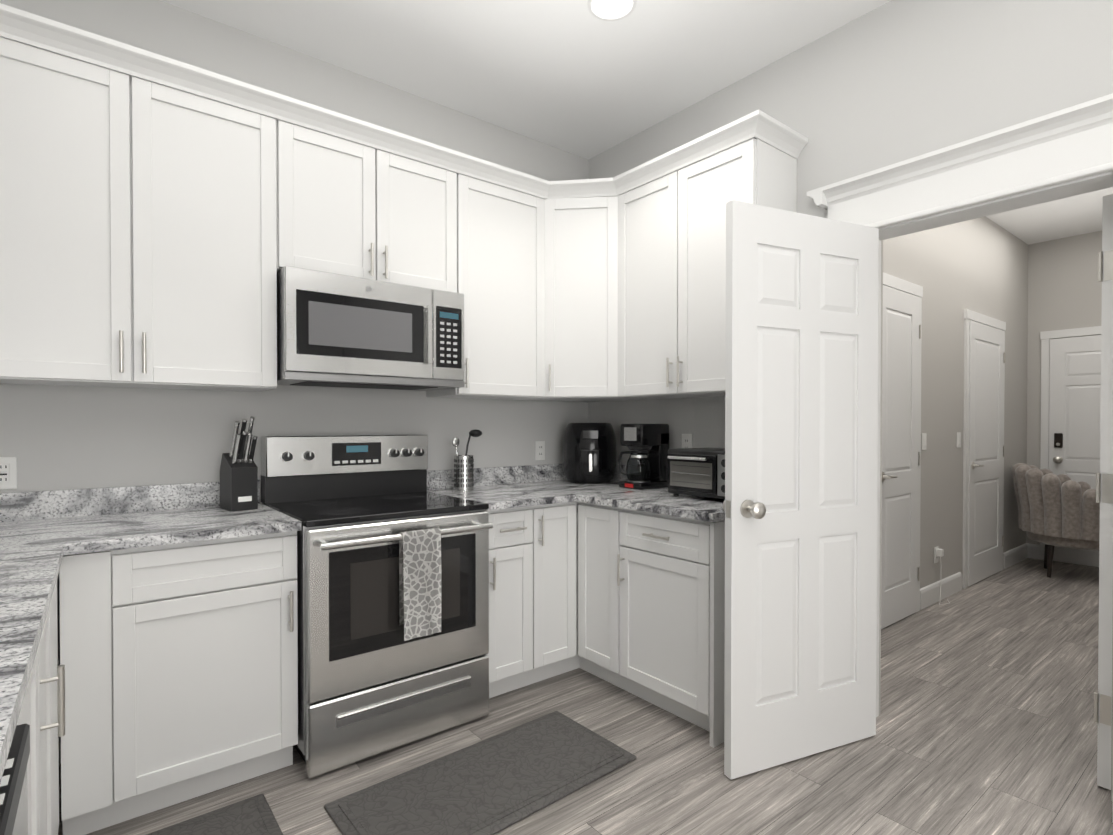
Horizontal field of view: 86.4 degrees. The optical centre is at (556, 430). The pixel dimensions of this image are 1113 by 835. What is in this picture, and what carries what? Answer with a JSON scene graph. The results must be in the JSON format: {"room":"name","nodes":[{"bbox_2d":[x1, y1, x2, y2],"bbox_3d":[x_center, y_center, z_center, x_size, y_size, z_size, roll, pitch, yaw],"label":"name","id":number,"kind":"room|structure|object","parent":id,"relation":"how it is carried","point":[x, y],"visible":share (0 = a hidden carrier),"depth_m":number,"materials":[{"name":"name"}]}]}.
{"room":"kitchen","nodes":[
{"label":"kitchen","id":0,"kind":"room"},
{"bbox_2d":[0,0,587,763],"bbox_3d":[-1.138,-0.247,2.823,3.600,2.950,0.140,0,1,-39],"label":"wall","id":1,"kind":"structure","parent":0,"point":[70,436],"depth_m":2.56,"materials":[{"name":"paint"}]},
{"bbox_2d":[0,457,16,488],"bbox_3d":[-1.948,0.151,2.087,0.070,0.114,0.009,0,1,-39],"label":"electrical outlet plate","id":2,"kind":"object","parent":1,"relation":"attached to","point":[8,472],"depth_m":2.09,"materials":[{"name":"white plastic"}]},
{"bbox_2d":[0,7,299,391],"bbox_3d":[-1.568,-0.730,2.171,1.058,1.130,0.333,0,1,-39],"label":"upper cabinet","id":3,"kind":"object","parent":1,"relation":"attached to","point":[164,221],"depth_m":2.05,"materials":[{"name":"white wood"}]},
{"bbox_2d":[300,103,443,290],"bbox_3d":[-0.889,-0.973,2.709,0.800,0.655,0.333,0,1,-39],"label":"upper cabinet","id":4,"kind":"object","parent":1,"relation":"attached to","point":[372,198],"depth_m":2.55,"materials":[{"name":"white wood"}]},
{"bbox_2d":[277,266,463,390],"bbox_3d":[-0.856,-0.419,2.674,0.786,0.439,0.438,0,1,-39],"label":"over-the-range microwave","id":5,"kind":"object","parent":4,"relation":"attached to","point":[339,330],"visible":1,"depth_m":2.48,"materials":[{"name":"silver metal"}]},
{"bbox_2d":[426,147,547,400],"bbox_3d":[-0.367,-0.741,3.105,0.625,1.132,0.369,0,1,-39],"label":"upper cabinet","id":6,"kind":"object","parent":1,"relation":"attached to","point":[492,210],"depth_m":2.97,"materials":[{"name":"white wood"}]},
{"bbox_2d":[535,441,544,459],"bbox_3d":[-0.098,0.120,3.560,0.070,0.114,0.009,0,1,-39],"label":"electrical outlet plate","id":7,"kind":"object","parent":1,"relation":"attached to","point":[539,445],"depth_m":3.56,"materials":[{"name":"white plastic"}]},
{"bbox_2d":[540,175,647,401],"bbox_3d":[0.151,-0.743,3.333,0.659,1.132,0.657,0,1,-39],"label":"upper cabinet","id":8,"kind":"object","parent":1,"relation":"attached to","point":[580,219],"depth_m":3.14,"materials":[{"name":"white wood"}]},
{"bbox_2d":[58,558,1112,834],"bbox_3d":[2.327,1.266,2.044,8.030,0.060,5.700,0,1,-39],"label":"floor","id":9,"kind":"structure","parent":0,"point":[986,724],"depth_m":2.24,"materials":[{"name":"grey wood"}]},
{"bbox_2d":[0,724,29,834],"bbox_3d":[-0.821,0.817,0.421,0.642,0.870,0.609,0,1,-39],"label":"dishwasher","id":10,"kind":"object","parent":9,"relation":"on","point":[13,803],"visible":0.91,"depth_m":0.74,"materials":[{"name":"silver"}]},
{"bbox_2d":[16,602,55,834],"bbox_3d":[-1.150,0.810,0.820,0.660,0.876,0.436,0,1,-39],"label":"base cabinet","id":11,"kind":"object","parent":9,"relation":"on","point":[42,713],"depth_m":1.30,"materials":[{"name":"white wood"}]},
{"bbox_2d":[0,490,75,782],"bbox_3d":[-0.805,0.303,0.369,0.720,0.132,4.118,0,1,-39],"label":"countertop","id":12,"kind":"structure","parent":11,"relation":"on","point":[42,533],"depth_m":1.33,"materials":[{"name":"stone"}]},
{"bbox_2d":[51,574,59,834],"bbox_3d":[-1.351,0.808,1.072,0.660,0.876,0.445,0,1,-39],"label":"base cabinet","id":13,"kind":"object","parent":9,"relation":"on","point":[56,594],"depth_m":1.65,"materials":[{"name":"white wood"}]},
{"bbox_2d":[60,665,63,746],"bbox_3d":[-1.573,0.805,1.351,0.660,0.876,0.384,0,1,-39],"label":"handle","id":14,"kind":"object","parent":13,"relation":"attached to","point":[61,666],"depth_m":1.18,"materials":[{"name":"white metal"}]},
{"bbox_2d":[64,665,64,734],"bbox_3d":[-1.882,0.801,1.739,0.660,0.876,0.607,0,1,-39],"label":"handle","id":15,"kind":"object","parent":13,"relation":"attached to","point":[64,665],"depth_m":1.19,"materials":[{"name":"white metal"}]},
{"bbox_2d":[59,531,297,834],"bbox_3d":[-1.357,0.797,2.141,0.653,0.875,0.666,0,1,-39],"label":"base cabinet","id":16,"kind":"object","parent":9,"relation":"on","point":[179,661],"visible":1,"depth_m":1.89,"materials":[{"name":"white wood"}]},
{"bbox_2d":[56,480,300,553],"bbox_3d":[-1.353,0.285,2.146,0.637,0.132,0.656,0,1,-39],"label":"countertop","id":17,"kind":"structure","parent":16,"relation":"on","point":[109,518],"depth_m":2.17,"materials":[{"name":"stone"}]},
{"bbox_2d":[220,416,257,511],"bbox_3d":[-1.270,0.130,2.380,0.185,0.373,0.096,1,1,43],"label":"knife block","id":18,"kind":"object","parent":17,"relation":"on","point":[238,479],"visible":1,"depth_m":2.35,"materials":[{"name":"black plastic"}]},
{"bbox_2d":[146,794,282,834],"bbox_3d":[-0.859,1.234,1.456,0.475,0.014,1.030,0,1,-39],"label":"area rug","id":19,"kind":"object","parent":9,"relation":"on","point":[253,815],"visible":1,"depth_m":1.85,"materials":[{"name":"grey fabric"}]},
{"bbox_2d":[261,434,492,777],"bbox_3d":[-0.765,0.628,2.536,0.751,1.205,0.767,0,1,-39],"label":"range","id":20,"kind":"object","parent":9,"relation":"on","point":[393,594],"visible":0.98,"depth_m":2.28,"materials":[{"name":"silver metal"}]},
{"bbox_2d":[324,711,636,834],"bbox_3d":[-0.230,1.228,2.084,1.000,0.014,0.470,0,1,-40],"label":"area rug","id":21,"kind":"object","parent":9,"relation":"on","point":[493,785],"visible":0.98,"depth_m":2.04,"materials":[{"name":"grey fabric"}]},
{"bbox_2d":[485,501,579,697],"bbox_3d":[-0.044,0.787,3.187,1.166,0.875,0.666,0,1,-39],"label":"base cabinet","id":22,"kind":"object","parent":9,"relation":"on","point":[533,594],"visible":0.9,"depth_m":2.77,"materials":[{"name":"white wood"}]},
{"bbox_2d":[427,463,724,521],"bbox_3d":[0.200,0.278,2.873,1.168,0.132,1.453,0,1,-39],"label":"countertop","id":23,"kind":"structure","parent":22,"relation":"on","point":[506,487],"depth_m":2.93,"materials":[{"name":"stone"}]},
{"bbox_2d":[452,429,481,491],"bbox_3d":[-0.464,0.152,3.070,0.153,0.315,0.102,0,1,-39],"label":"utensil holder","id":24,"kind":"object","parent":23,"relation":"on","point":[463,473],"visible":1,"depth_m":3.02,"materials":[{"name":"silver metal"}]},
{"bbox_2d":[563,423,616,483],"bbox_3d":[0.197,0.129,3.519,0.319,0.351,0.319,0,1,-39],"label":"air fryer","id":25,"kind":"object","parent":23,"relation":"on","point":[589,452],"visible":1,"depth_m":3.39,"materials":[{"name":"black plastic"}]},
{"bbox_2d":[618,424,668,489],"bbox_3d":[0.462,0.135,3.216,0.232,0.345,0.200,0,1,-39],"label":"coffee maker","id":26,"kind":"object","parent":23,"relation":"on","point":[647,445],"visible":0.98,"depth_m":3.14,"materials":[{"name":"black plastic"}]},
{"bbox_2d":[667,447,724,498],"bbox_3d":[0.750,0.200,2.740,0.347,0.225,0.400,0,1,-39],"label":"toaster oven","id":27,"kind":"object","parent":23,"relation":"on","point":[700,472],"visible":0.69,"depth_m":2.67,"materials":[{"name":"black metal"}]},
{"bbox_2d":[578,501,724,747],"bbox_3d":[0.559,0.790,2.830,0.666,0.875,0.896,0,1,-39],"label":"base cabinet","id":28,"kind":"object","parent":9,"relation":"on","point":[651,607],"visible":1,"depth_m":2.54,"materials":[{"name":"white wood"}]},
{"bbox_2d":[1011,463,1099,577],"bbox_3d":[4.273,0.746,4.943,0.762,0.923,0.859,0,1,36],"label":"barrel chair","id":29,"kind":"object","parent":9,"relation":"on","point":[1060,510],"visible":0.96,"depth_m":4.74,"materials":[{"name":"fabric"}]},
{"bbox_2d":[161,0,1112,244],"bbox_3d":[2.327,-1.744,2.014,8.030,0.060,5.700,0,1,-39],"label":"ceiling","id":30,"kind":"structure","parent":0,"point":[576,77],"depth_m":2.69,"materials":[{"name":"white paint"}]},
{"bbox_2d":[588,0,636,20],"bbox_3d":[0.223,-1.715,2.384,0.196,0.006,0.196,0,1,-39],"label":"recessed light","id":31,"kind":"object","parent":30,"relation":"in","point":[609,10],"visible":1,"depth_m":2.41,"materials":[{"name":"white"}]},
{"bbox_2d":[588,0,1112,464],"bbox_3d":[1.035,-0.248,2.872,0.140,2.950,2.490,0,1,-39],"label":"wall","id":32,"kind":"structure","parent":0,"point":[942,73],"depth_m":2.36,"materials":[{"name":"paint"}]},
{"bbox_2d":[682,434,691,447],"bbox_3d":[0.698,0.074,3.177,0.009,0.114,0.070,0,1,-39],"label":"electrical outlet plate","id":33,"kind":"object","parent":32,"relation":"attached to","point":[686,438],"depth_m":3.17,"materials":[{"name":"white plastic"}]},
{"bbox_2d":[620,111,799,398],"bbox_3d":[0.677,-0.739,2.905,0.369,1.132,0.854,0,1,-39],"label":"upper cabinet","id":34,"kind":"object","parent":32,"relation":"attached to","point":[673,203],"depth_m":2.76,"materials":[{"name":"white wood"}]},
{"bbox_2d":[723,200,878,778],"bbox_3d":[0.945,0.210,2.240,0.746,2.030,0.179,0,1,-24],"label":"kitchen door","id":35,"kind":"structure","parent":32,"relation":"in","point":[801,408],"depth_m":2.20,"materials":[{"name":"white wood"}]},
{"bbox_2d":[807,93,1112,822],"bbox_3d":[1.544,0.101,2.179,0.212,2.267,1.205,0,1,-39],"label":"trim","id":36,"kind":"structure","parent":32,"relation":"attached to","point":[1062,153],"depth_m":2.12,"materials":[{"name":"white wood"}]},
{"bbox_2d":[879,240,882,714],"bbox_3d":[1.245,-0.246,2.736,0.020,2.950,0.485,0,1,-39],"label":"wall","id":37,"kind":"structure","parent":0,"point":[880,476],"depth_m":2.55,"materials":[{"name":"paint"}]},
{"bbox_2d":[883,216,1027,588],"bbox_3d":[2.776,-0.263,4.354,4.430,2.950,0.140,0,1,-39],"label":"wall","id":38,"kind":"structure","parent":0,"point":[978,265],"depth_m":4.42,"materials":[{"name":"paint"}]},
{"bbox_2d":[881,285,920,628],"bbox_3d":[2.185,0.163,3.746,0.622,2.095,0.065,0,1,-39],"label":"hall door","id":39,"kind":"structure","parent":38,"relation":"in","point":[900,573],"depth_m":3.76,"materials":[{"name":"white wood"}]},
{"bbox_2d":[883,272,922,611],"bbox_3d":[2.161,0.127,3.765,0.750,2.182,0.022,0,1,-39],"label":"door frame","id":40,"kind":"structure","parent":38,"relation":"attached to","point":[894,282],"depth_m":3.97,"materials":[{"name":"white wood"}]},
{"bbox_2d":[922,433,926,449],"bbox_3d":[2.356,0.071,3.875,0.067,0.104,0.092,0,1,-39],"label":"light switch","id":41,"kind":"object","parent":38,"relation":"attached to","point":[924,435],"depth_m":4.05,"materials":[{"name":"white plastic"}]},
{"bbox_2d":[934,546,943,569],"bbox_3d":[2.560,0.864,4.046,0.162,0.167,0.092,0,1,-39],"label":"outlet","id":42,"kind":"object","parent":38,"relation":"attached to","point":[938,552],"depth_m":4.19,"materials":[{"name":"white plastic"}]},
{"bbox_2d":[939,580,949,604],"bbox_3d":[2.644,1.114,4.114,0.185,0.189,0.092,0,1,-39],"label":"power cord","id":43,"kind":"object","parent":42,"relation":"attached to","point":[940,580],"depth_m":4.16,"materials":[{"name":"white plastic"}]},
{"bbox_2d":[920,572,961,609],"bbox_3d":[2.774,1.146,4.267,0.780,0.135,0.016,0,1,-39],"label":"baseboard","id":44,"kind":"structure","parent":38,"relation":"attached to","point":[930,593],"depth_m":4.23,"materials":[{"name":"white wood"}]},
{"bbox_2d":[957,432,960,447],"bbox_3d":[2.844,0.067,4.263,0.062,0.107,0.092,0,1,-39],"label":"light switch","id":45,"kind":"object","parent":38,"relation":"attached to","point":[958,433],"depth_m":4.46,"materials":[{"name":"white plastic"}]},
{"bbox_2d":[962,309,1005,587],"bbox_3d":[3.491,0.139,4.824,0.950,2.137,0.022,0,1,-39],"label":"door frame","id":46,"kind":"structure","parent":38,"relation":"attached to","point":[969,315],"depth_m":4.54,"materials":[{"name":"white wood"}]},
{"bbox_2d":[968,320,1004,585],"bbox_3d":[3.515,0.175,4.805,0.822,2.050,0.065,0,1,-39],"label":"hall door","id":47,"kind":"structure","parent":38,"relation":"in","point":[986,446],"depth_m":4.79,"materials":[{"name":"white wood"}]},
{"bbox_2d":[1003,543,1032,568],"bbox_3d":[4.177,1.135,5.369,0.709,0.135,0.040,0,1,-39],"label":"baseboard","id":48,"kind":"structure","parent":38,"relation":"attached to","point":[1013,556],"depth_m":5.39,"materials":[{"name":"white wood"}]},
{"bbox_2d":[1026,231,1101,567],"bbox_3d":[4.879,-0.271,5.157,0.140,2.950,1.225,0,1,-39],"label":"wall","id":49,"kind":"structure","parent":0,"point":[1064,288],"depth_m":5.43,"materials":[{"name":"paint"}]},
{"bbox_2d":[1040,326,1100,559],"bbox_3d":[4.823,0.146,5.101,0.022,2.117,1.050,0,1,-39],"label":"door frame","id":50,"kind":"structure","parent":49,"relation":"attached to","point":[1046,337],"depth_m":5.46,"materials":[{"name":"white wood"}]},
{"bbox_2d":[1049,335,1100,566],"bbox_3d":[4.790,0.182,5.075,0.089,2.030,0.910,0,1,-39],"label":"entry door","id":51,"kind":"structure","parent":49,"relation":"in","point":[1074,404],"depth_m":5.30,"materials":[{"name":"white wood"}]},
{"bbox_2d":[1111,623,1112,800],"bbox_3d":[3.626,-0.252,3.287,4.430,2.950,0.140,0,1,-39],"label":"wall","id":52,"kind":"structure","parent":0,"point":[1112,725],"depth_m":1.97,"materials":[{"name":"paint"}]},
{"bbox_2d":[1094,194,1112,789],"bbox_3d":[2.162,0.210,2.252,0.740,2.030,0.050,0,1,-39],"label":"closet door leaf","id":53,"kind":"structure","parent":52,"relation":"in","point":[1103,695],"depth_m":2.03,"materials":[{"name":"white wood"}]}
]}

